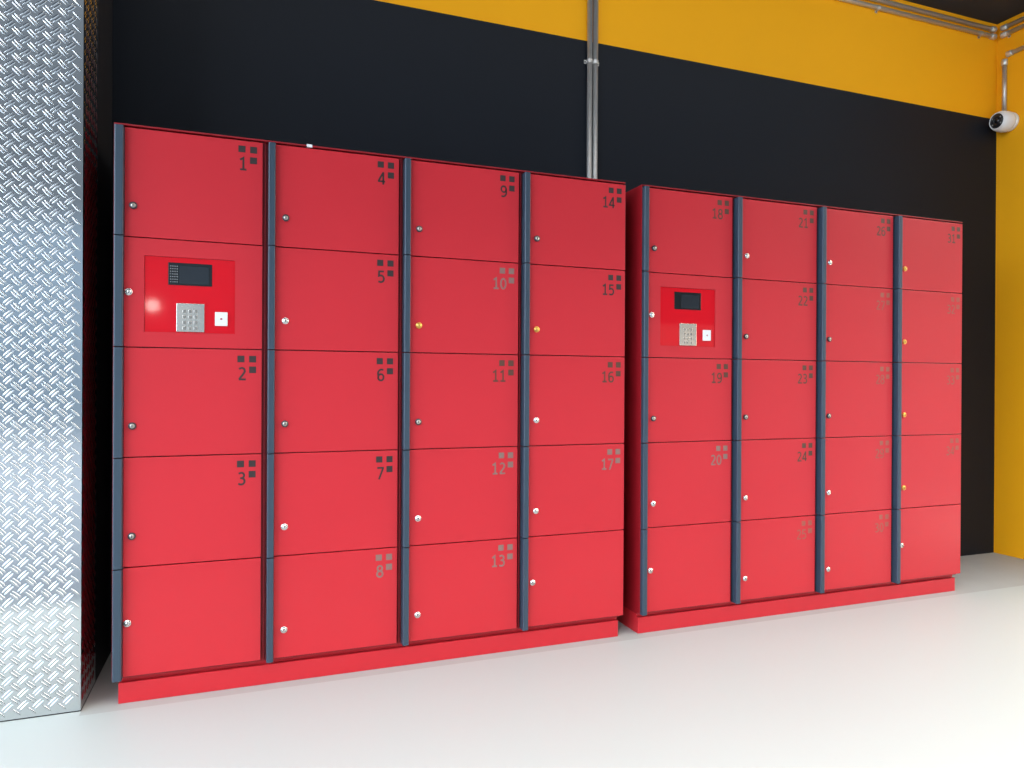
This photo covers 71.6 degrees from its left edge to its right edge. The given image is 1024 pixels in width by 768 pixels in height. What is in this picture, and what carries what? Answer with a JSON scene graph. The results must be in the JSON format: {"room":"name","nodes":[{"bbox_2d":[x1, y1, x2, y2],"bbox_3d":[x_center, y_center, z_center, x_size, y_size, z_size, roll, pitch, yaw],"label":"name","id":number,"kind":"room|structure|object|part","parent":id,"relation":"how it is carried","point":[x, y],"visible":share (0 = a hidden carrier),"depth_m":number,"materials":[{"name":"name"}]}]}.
{"room":"locker room","nodes":[
{"label":"locker room","id":0,"kind":"room"},
{"bbox_2d":[0,0,112,721],"bbox_3d":[-2.320,-0.535,2.114,1.933,3.278,0.656,0,0,-20],"label":"wall","id":1,"kind":"structure","parent":0,"point":[105,7],"depth_m":2.48,"materials":[{"name":"black paint"}]},
{"bbox_2d":[0,0,97,720],"bbox_3d":[-2.240,-0.595,1.907,1.938,3.152,0.223,0,0,-20],"label":"column","id":2,"kind":"structure","parent":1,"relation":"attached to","point":[49,48],"depth_m":2.11,"materials":[{"name":"metal"}]},
{"bbox_2d":[0,552,1023,767],"bbox_3d":[0.096,1.057,2.288,6.597,0.120,1.730,0,0,-20],"label":"floor","id":3,"kind":"structure","parent":0,"point":[938,682],"depth_m":2.19,"materials":[{"name":"white concrete"}]},
{"bbox_2d":[112,122,624,703],"bbox_3d":[-0.466,0.097,2.686,1.775,1.792,0.475,0,0,-20],"label":"lockers","id":4,"kind":"object","parent":3,"relation":"on","point":[368,407],"visible":1,"depth_m":2.43,"materials":[{"name":"red metal"}]},
{"bbox_3d":[-1.208,0.396,2.177,0.026,0.337,0.037,0,0,-20],"label":"handle","id":5,"kind":"part","parent":4,"relation":"part of","materials":[{"name":"grey metal"}]},
{"bbox_3d":[-1.209,0.737,2.177,0.026,0.339,0.037,0,0,-20],"label":"handle","id":6,"kind":"part","parent":4,"relation":"part of","materials":[{"name":"grey metal"}]},
{"bbox_3d":[-1.206,0.056,2.176,0.026,0.337,0.037,0,0,-20],"label":"handle","id":7,"kind":"part","parent":4,"relation":"part of","materials":[{"name":"grey metal"}]},
{"bbox_3d":[-1.204,-0.284,2.176,0.026,0.337,0.037,0,0,-20],"label":"handle","id":8,"kind":"part","parent":4,"relation":"part of","materials":[{"name":"grey metal"}]},
{"bbox_3d":[-1.202,-0.623,2.175,0.026,0.334,0.037,0,0,-20],"label":"handle","id":9,"kind":"part","parent":4,"relation":"part of","materials":[{"name":"grey metal"}]},
{"bbox_3d":[-1.021,-0.280,2.256,0.262,0.236,0.014,0,0,-20],"label":"control panel","id":10,"kind":"part","parent":4,"relation":"part of","materials":[{"name":"red metal"}]},
{"bbox_3d":[-1.013,0.736,2.262,0.400,0.334,0.018,0,0,-20],"label":"door","id":11,"kind":"part","parent":4,"relation":"part of","materials":[{"name":"red metal"}]},
{"bbox_3d":[-1.011,0.397,2.261,0.400,0.336,0.018,0,0,-20],"label":"door","id":12,"kind":"part","parent":4,"relation":"part of","materials":[{"name":"red metal"}]},
{"bbox_3d":[-1.010,0.057,2.261,0.400,0.336,0.018,0,0,-20],"label":"door","id":13,"kind":"part","parent":4,"relation":"part of","materials":[{"name":"red metal"}]},
{"bbox_3d":[-1.008,-0.283,2.260,0.400,0.336,0.018,0,0,-20],"label":"door","id":14,"kind":"part","parent":4,"relation":"part of","materials":[{"name":"red metal"}]},
{"bbox_3d":[-1.006,-0.622,2.260,0.400,0.334,0.018,0,0,-20],"label":"door","id":15,"kind":"part","parent":4,"relation":"part of","materials":[{"name":"red metal"}]},
{"bbox_3d":[-0.795,0.739,2.332,0.022,0.339,0.037,0,0,-20],"label":"handle","id":16,"kind":"part","parent":4,"relation":"part of","materials":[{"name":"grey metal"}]},
{"bbox_3d":[-0.793,0.398,2.331,0.022,0.337,0.037,0,0,-20],"label":"handle","id":17,"kind":"part","parent":4,"relation":"part of","materials":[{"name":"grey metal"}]},
{"bbox_3d":[-0.792,0.058,2.331,0.022,0.337,0.037,0,0,-20],"label":"handle","id":18,"kind":"part","parent":4,"relation":"part of","materials":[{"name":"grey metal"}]},
{"bbox_3d":[-0.790,-0.282,2.330,0.022,0.337,0.037,0,0,-20],"label":"handle","id":19,"kind":"part","parent":4,"relation":"part of","materials":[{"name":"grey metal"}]},
{"bbox_3d":[-0.788,-0.621,2.330,0.022,0.334,0.037,0,0,-20],"label":"handle","id":20,"kind":"part","parent":4,"relation":"part of","materials":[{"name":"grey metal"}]},
{"bbox_3d":[-0.597,0.738,2.417,0.409,0.334,0.018,0,0,-20],"label":"door","id":21,"kind":"part","parent":4,"relation":"part of","materials":[{"name":"red metal"}]},
{"bbox_3d":[-0.595,0.399,2.417,0.409,0.336,0.018,0,0,-20],"label":"door","id":22,"kind":"part","parent":4,"relation":"part of","materials":[{"name":"red metal"}]},
{"bbox_3d":[-0.593,0.059,2.416,0.409,0.336,0.018,0,0,-20],"label":"door","id":23,"kind":"part","parent":4,"relation":"part of","materials":[{"name":"red metal"}]},
{"bbox_3d":[-0.591,-0.281,2.415,0.409,0.336,0.018,0,0,-20],"label":"door","id":24,"kind":"part","parent":4,"relation":"part of","materials":[{"name":"red metal"}]},
{"bbox_3d":[-0.590,-0.620,2.415,0.409,0.334,0.018,0,0,-20],"label":"door","id":25,"kind":"part","parent":4,"relation":"part of","materials":[{"name":"red metal"}]},
{"bbox_3d":[-0.476,0.922,2.711,1.750,0.015,0.416,0,0,-20],"label":"panel","id":26,"kind":"part","parent":4,"relation":"part of","materials":[{"name":"red metal"}]},
{"bbox_3d":[-0.375,0.741,2.489,0.022,0.339,0.037,0,0,-20],"label":"handle","id":27,"kind":"part","parent":4,"relation":"part of","materials":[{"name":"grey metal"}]},
{"bbox_3d":[-0.373,0.400,2.488,0.022,0.337,0.037,0,0,-20],"label":"handle","id":28,"kind":"part","parent":4,"relation":"part of","materials":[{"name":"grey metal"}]},
{"bbox_3d":[-0.371,0.060,2.487,0.022,0.337,0.037,0,0,-20],"label":"handle","id":29,"kind":"part","parent":4,"relation":"part of","materials":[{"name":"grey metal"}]},
{"bbox_3d":[-0.369,-0.280,2.487,0.022,0.337,0.037,0,0,-20],"label":"handle","id":30,"kind":"part","parent":4,"relation":"part of","materials":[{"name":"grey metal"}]},
{"bbox_3d":[-0.368,-0.619,2.486,0.022,0.334,0.037,0,0,-20],"label":"handle","id":31,"kind":"part","parent":4,"relation":"part of","materials":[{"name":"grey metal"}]},
{"bbox_3d":[-0.176,0.740,2.574,0.409,0.334,0.018,0,0,-20],"label":"door","id":32,"kind":"part","parent":4,"relation":"part of","materials":[{"name":"red metal"}]},
{"bbox_3d":[-0.175,0.401,2.573,0.409,0.336,0.018,0,0,-20],"label":"door","id":33,"kind":"part","parent":4,"relation":"part of","materials":[{"name":"red metal"}]},
{"bbox_3d":[-0.173,0.061,2.573,0.409,0.336,0.018,0,0,-20],"label":"door","id":34,"kind":"part","parent":4,"relation":"part of","materials":[{"name":"red metal"}]},
{"bbox_3d":[-0.171,-0.279,2.572,0.409,0.336,0.018,0,0,-20],"label":"door","id":35,"kind":"part","parent":4,"relation":"part of","materials":[{"name":"red metal"}]},
{"bbox_3d":[-0.169,-0.618,2.572,0.409,0.334,0.018,0,0,-20],"label":"door","id":36,"kind":"part","parent":4,"relation":"part of","materials":[{"name":"red metal"}]},
{"bbox_3d":[0.045,0.743,2.645,0.022,0.339,0.037,0,0,-20],"label":"handle","id":37,"kind":"part","parent":4,"relation":"part of","materials":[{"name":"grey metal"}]},
{"bbox_3d":[0.047,0.402,2.645,0.022,0.337,0.037,0,0,-20],"label":"handle","id":38,"kind":"part","parent":4,"relation":"part of","materials":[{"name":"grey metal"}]},
{"bbox_3d":[0.049,0.062,2.644,0.022,0.337,0.037,0,0,-20],"label":"handle","id":39,"kind":"part","parent":4,"relation":"part of","materials":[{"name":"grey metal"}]},
{"bbox_3d":[0.051,-0.278,2.644,0.022,0.337,0.037,0,0,-20],"label":"handle","id":40,"kind":"part","parent":4,"relation":"part of","materials":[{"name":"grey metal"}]},
{"bbox_3d":[0.053,-0.617,2.643,0.022,0.334,0.037,0,0,-20],"label":"handle","id":41,"kind":"part","parent":4,"relation":"part of","materials":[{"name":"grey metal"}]},
{"bbox_3d":[0.246,0.403,2.730,0.409,0.336,0.018,0,0,-20],"label":"door","id":42,"kind":"part","parent":4,"relation":"part of","materials":[{"name":"red metal"}]},
{"bbox_3d":[0.244,0.742,2.731,0.409,0.334,0.018,0,0,-20],"label":"door","id":43,"kind":"part","parent":4,"relation":"part of","materials":[{"name":"red metal"}]},
{"bbox_3d":[0.247,0.063,2.730,0.409,0.336,0.018,0,0,-20],"label":"door","id":44,"kind":"part","parent":4,"relation":"part of","materials":[{"name":"red metal"}]},
{"bbox_3d":[0.249,-0.277,2.729,0.409,0.336,0.018,0,0,-20],"label":"door","id":45,"kind":"part","parent":4,"relation":"part of","materials":[{"name":"red metal"}]},
{"bbox_3d":[0.251,-0.616,2.728,0.409,0.334,0.018,0,0,-20],"label":"door","id":46,"kind":"part","parent":4,"relation":"part of","materials":[{"name":"red metal"}]},
{"bbox_2d":[617,184,962,632],"bbox_3d":[1.268,0.106,3.333,1.780,1.790,0.475,0,0,-20],"label":"lockers","id":47,"kind":"object","parent":3,"relation":"on","point":[792,443],"visible":1,"depth_m":3.07,"materials":[{"name":"red metal"}]},
{"bbox_3d":[0.520,0.746,2.823,0.022,0.339,0.037,0,0,-20],"label":"handle","id":48,"kind":"part","parent":47,"relation":"part of","materials":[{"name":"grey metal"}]},
{"bbox_3d":[0.522,0.404,2.822,0.022,0.337,0.037,0,0,-20],"label":"handle","id":49,"kind":"part","parent":47,"relation":"part of","materials":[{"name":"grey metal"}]},
{"bbox_3d":[0.524,0.064,2.821,0.022,0.337,0.037,0,0,-20],"label":"handle","id":50,"kind":"part","parent":47,"relation":"part of","materials":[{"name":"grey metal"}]},
{"bbox_3d":[0.526,-0.276,2.821,0.022,0.337,0.037,0,0,-20],"label":"handle","id":51,"kind":"part","parent":47,"relation":"part of","materials":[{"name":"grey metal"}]},
{"bbox_3d":[0.527,-0.615,2.821,0.022,0.334,0.037,0,0,-20],"label":"handle","id":52,"kind":"part","parent":47,"relation":"part of","materials":[{"name":"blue metal"}]},
{"bbox_3d":[0.715,-0.272,2.904,0.262,0.236,0.014,0,0,-20],"label":"control panel","id":53,"kind":"part","parent":47,"relation":"part of","materials":[{"name":"red metal"}]},
{"bbox_3d":[0.719,0.744,2.908,0.409,0.334,0.018,0,0,-20],"label":"door","id":54,"kind":"part","parent":47,"relation":"part of","materials":[{"name":"red metal"}]},
{"bbox_3d":[0.721,0.405,2.907,0.409,0.336,0.018,0,0,-20],"label":"door","id":55,"kind":"part","parent":47,"relation":"part of","materials":[{"name":"red metal"}]},
{"bbox_3d":[0.722,0.065,2.907,0.409,0.336,0.018,0,0,-20],"label":"door","id":56,"kind":"part","parent":47,"relation":"part of","materials":[{"name":"red metal"}]},
{"bbox_3d":[0.726,-0.614,2.906,0.409,0.334,0.018,0,0,-20],"label":"door","id":57,"kind":"part","parent":47,"relation":"part of","materials":[{"name":"red metal"}]},
{"bbox_3d":[0.724,-0.275,2.906,0.409,0.336,0.018,0,0,-20],"label":"door","id":58,"kind":"part","parent":47,"relation":"part of","materials":[{"name":"red metal"}]},
{"bbox_3d":[0.941,0.748,2.979,0.022,0.339,0.037,0,0,-20],"label":"handle","id":59,"kind":"part","parent":47,"relation":"part of","materials":[{"name":"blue metal"}]},
{"bbox_3d":[0.942,0.406,2.979,0.022,0.337,0.037,0,0,-20],"label":"handle","id":60,"kind":"part","parent":47,"relation":"part of","materials":[{"name":"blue metal"}]},
{"bbox_3d":[0.944,0.066,2.978,0.022,0.337,0.037,0,0,-20],"label":"handle","id":61,"kind":"part","parent":47,"relation":"part of","materials":[{"name":"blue metal"}]},
{"bbox_3d":[0.946,-0.274,2.978,0.022,0.337,0.037,0,0,-20],"label":"handle","id":62,"kind":"part","parent":47,"relation":"part of","materials":[{"name":"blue metal"}]},
{"bbox_3d":[0.948,-0.613,2.977,0.022,0.334,0.037,0,0,-20],"label":"handle","id":63,"kind":"part","parent":47,"relation":"part of","materials":[{"name":"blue metal"}]},
{"bbox_3d":[1.141,0.407,3.064,0.409,0.336,0.018,0,0,-20],"label":"door","id":64,"kind":"part","parent":47,"relation":"part of","materials":[{"name":"red metal"}]},
{"bbox_3d":[1.139,0.746,3.065,0.409,0.334,0.018,0,0,-20],"label":"door","id":65,"kind":"part","parent":47,"relation":"part of","materials":[{"name":"red metal"}]},
{"bbox_3d":[1.143,0.067,3.064,0.409,0.336,0.018,0,0,-20],"label":"door","id":66,"kind":"part","parent":47,"relation":"part of","materials":[{"name":"red metal"}]},
{"bbox_3d":[1.144,-0.273,3.063,0.409,0.336,0.018,0,0,-20],"label":"door","id":67,"kind":"part","parent":47,"relation":"part of","materials":[{"name":"red metal"}]},
{"bbox_3d":[1.146,-0.612,3.062,0.409,0.334,0.018,0,0,-20],"label":"door","id":68,"kind":"part","parent":47,"relation":"part of","materials":[{"name":"red metal"}]},
{"bbox_3d":[1.252,0.930,3.356,1.765,0.015,0.416,0,0,-20],"label":"panel","id":69,"kind":"part","parent":47,"relation":"part of","materials":[{"name":"red metal"}]},
{"bbox_3d":[1.361,0.750,3.136,0.022,0.339,0.037,0,0,-20],"label":"handle","id":70,"kind":"part","parent":47,"relation":"part of","materials":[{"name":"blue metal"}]},
{"bbox_3d":[1.363,0.408,3.136,0.022,0.337,0.037,0,0,-20],"label":"handle","id":71,"kind":"part","parent":47,"relation":"part of","materials":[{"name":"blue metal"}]},
{"bbox_3d":[1.365,0.068,3.135,0.022,0.337,0.037,0,0,-20],"label":"handle","id":72,"kind":"part","parent":47,"relation":"part of","materials":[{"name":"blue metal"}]},
{"bbox_3d":[1.366,-0.272,3.135,0.022,0.337,0.037,0,0,-20],"label":"handle","id":73,"kind":"part","parent":47,"relation":"part of","materials":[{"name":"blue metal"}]},
{"bbox_3d":[1.368,-0.611,3.134,0.022,0.334,0.037,0,0,-20],"label":"handle","id":74,"kind":"part","parent":47,"relation":"part of","materials":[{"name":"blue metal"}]},
{"bbox_3d":[1.559,0.748,3.221,0.409,0.334,0.018,0,0,-20],"label":"door","id":75,"kind":"part","parent":47,"relation":"part of","materials":[{"name":"red metal"}]},
{"bbox_3d":[1.561,0.409,3.221,0.409,0.336,0.018,0,0,-20],"label":"door","id":76,"kind":"part","parent":47,"relation":"part of","materials":[{"name":"red metal"}]},
{"bbox_3d":[1.563,0.069,3.220,0.409,0.336,0.018,0,0,-20],"label":"door","id":77,"kind":"part","parent":47,"relation":"part of","materials":[{"name":"red metal"}]},
{"bbox_3d":[1.565,-0.271,3.220,0.409,0.336,0.018,0,0,-20],"label":"door","id":78,"kind":"part","parent":47,"relation":"part of","materials":[{"name":"red metal"}]},
{"bbox_3d":[1.567,-0.610,3.219,0.409,0.334,0.018,0,0,-20],"label":"door","id":79,"kind":"part","parent":47,"relation":"part of","materials":[{"name":"red metal"}]},
{"bbox_3d":[1.781,0.751,3.293,0.022,0.339,0.037,0,0,-20],"label":"handle","id":80,"kind":"part","parent":47,"relation":"part of","materials":[{"name":"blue metal"}]},
{"bbox_3d":[1.783,0.410,3.292,0.022,0.337,0.037,0,0,-20],"label":"handle","id":81,"kind":"part","parent":47,"relation":"part of","materials":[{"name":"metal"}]},
{"bbox_3d":[1.785,0.070,3.292,0.022,0.337,0.037,0,0,-20],"label":"handle","id":82,"kind":"part","parent":47,"relation":"part of","materials":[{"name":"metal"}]},
{"bbox_3d":[1.787,-0.270,3.291,0.022,0.337,0.037,0,0,-20],"label":"handle","id":83,"kind":"part","parent":47,"relation":"part of","materials":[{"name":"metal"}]},
{"bbox_3d":[1.788,-0.609,3.291,0.022,0.334,0.037,0,0,-20],"label":"handle","id":84,"kind":"part","parent":47,"relation":"part of","materials":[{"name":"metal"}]},
{"bbox_3d":[1.980,0.750,3.378,0.409,0.334,0.018,0,0,-20],"label":"door","id":85,"kind":"part","parent":47,"relation":"part of","materials":[{"name":"red metal"}]},
{"bbox_3d":[1.981,0.411,3.378,0.409,0.336,0.018,0,0,-20],"label":"door","id":86,"kind":"part","parent":47,"relation":"part of","materials":[{"name":"red metal"}]},
{"bbox_3d":[1.983,0.071,3.377,0.409,0.336,0.018,0,0,-20],"label":"door","id":87,"kind":"part","parent":47,"relation":"part of","materials":[{"name":"red metal"}]},
{"bbox_3d":[1.985,-0.269,3.377,0.409,0.336,0.018,0,0,-20],"label":"door","id":88,"kind":"part","parent":47,"relation":"part of","materials":[{"name":"red metal"}]},
{"bbox_3d":[1.987,-0.608,3.376,0.409,0.334,0.018,0,0,-20],"label":"door","id":89,"kind":"part","parent":47,"relation":"part of","materials":[{"name":"red metal"}]},
{"bbox_2d":[110,0,996,651],"bbox_3d":[0.643,-0.521,3.490,5.047,3.278,0.150,0,0,-20],"label":"wall","id":90,"kind":"structure","parent":0,"point":[833,103],"depth_m":3.40,"materials":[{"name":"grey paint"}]},
{"bbox_2d":[584,0,592,177],"bbox_3d":[0.351,-0.582,3.285,0.038,3.156,0.027,0,0,-20],"label":"conduit","id":91,"kind":"object","parent":90,"relation":"attached to","point":[589,61],"visible":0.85,"depth_m":3.28,"materials":[{"name":"metal"}]},
{"bbox_2d":[592,0,598,178],"bbox_3d":[0.387,-0.581,3.299,0.038,3.156,0.027,0,0,-20],"label":"conduit","id":92,"kind":"object","parent":90,"relation":"attached to","point":[595,2],"visible":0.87,"depth_m":3.29,"materials":[{"name":"metal"}]},
{"bbox_2d":[838,0,996,39],"bbox_3d":[1.484,-2.066,3.704,2.959,0.041,0.033,0,0,-20],"label":"conduit","id":93,"kind":"object","parent":90,"relation":"attached to","point":[992,36],"visible":1,"depth_m":4.00,"materials":[{"name":"metal"}]},
{"bbox_2d":[869,0,996,32],"bbox_3d":[1.437,-2.111,3.686,3.059,0.033,0.033,0,0,-20],"label":"conduit","id":94,"kind":"object","parent":90,"relation":"attached to","point":[992,29],"visible":1,"depth_m":4.05,"materials":[{"name":"metal"}]},
{"bbox_2d":[904,0,1023,23],"bbox_3d":[-0.209,-2.287,1.933,7.747,0.250,2.460,0,0,-20],"label":"ceiling","id":95,"kind":"structure","parent":0,"point":[991,11],"depth_m":4.06,"materials":[{"name":"paint"}]},
{"bbox_2d":[994,12,1023,558],"bbox_3d":[3.113,-0.509,3.873,0.150,3.278,0.860,0,0,-20],"label":"wall","id":96,"kind":"structure","parent":0,"point":[1009,275],"depth_m":4.17,"materials":[{"name":"yellow paint"}]},
{"bbox_2d":[989,111,1018,132],"bbox_3d":[2.873,-1.536,4.154,0.112,0.120,0.120,0,0,-20],"label":"security camera","id":97,"kind":"object","parent":96,"relation":"attached to","point":[1001,121],"visible":1,"depth_m":4.12,"materials":[{"name":"white plastic"}]},
{"bbox_2d":[1001,59,1007,110],"bbox_3d":[2.906,-1.754,4.191,0.033,0.318,0.033,0,0,-20],"label":"conduit","id":98,"kind":"object","parent":96,"relation":"attached to","point":[1004,62],"visible":0.94,"depth_m":4.18,"materials":[{"name":"metal"}]},
{"bbox_2d":[1000,24,1023,38],"bbox_3d":[3.044,-2.058,3.826,0.033,0.041,0.812,0,0,-20],"label":"conduit","id":99,"kind":"object","parent":96,"relation":"attached to","point":[1004,34],"visible":1,"depth_m":4.15,"materials":[{"name":"metal"}]},
{"bbox_2d":[1000,16,1023,30],"bbox_3d":[3.044,-2.103,3.826,0.033,0.033,0.812,0,0,-20],"label":"conduit","id":100,"kind":"object","parent":96,"relation":"attached to","point":[1004,27],"visible":1,"depth_m":4.15,"materials":[{"name":"metal"}]},
{"bbox_2d":[1005,45,1023,56],"bbox_3d":[3.049,-1.936,3.811,0.033,0.033,0.780,0,0,-20],"label":"conduit","id":101,"kind":"object","parent":96,"relation":"attached to","point":[1009,53],"visible":1,"depth_m":4.13,"materials":[{"name":"metal"}]}
]}

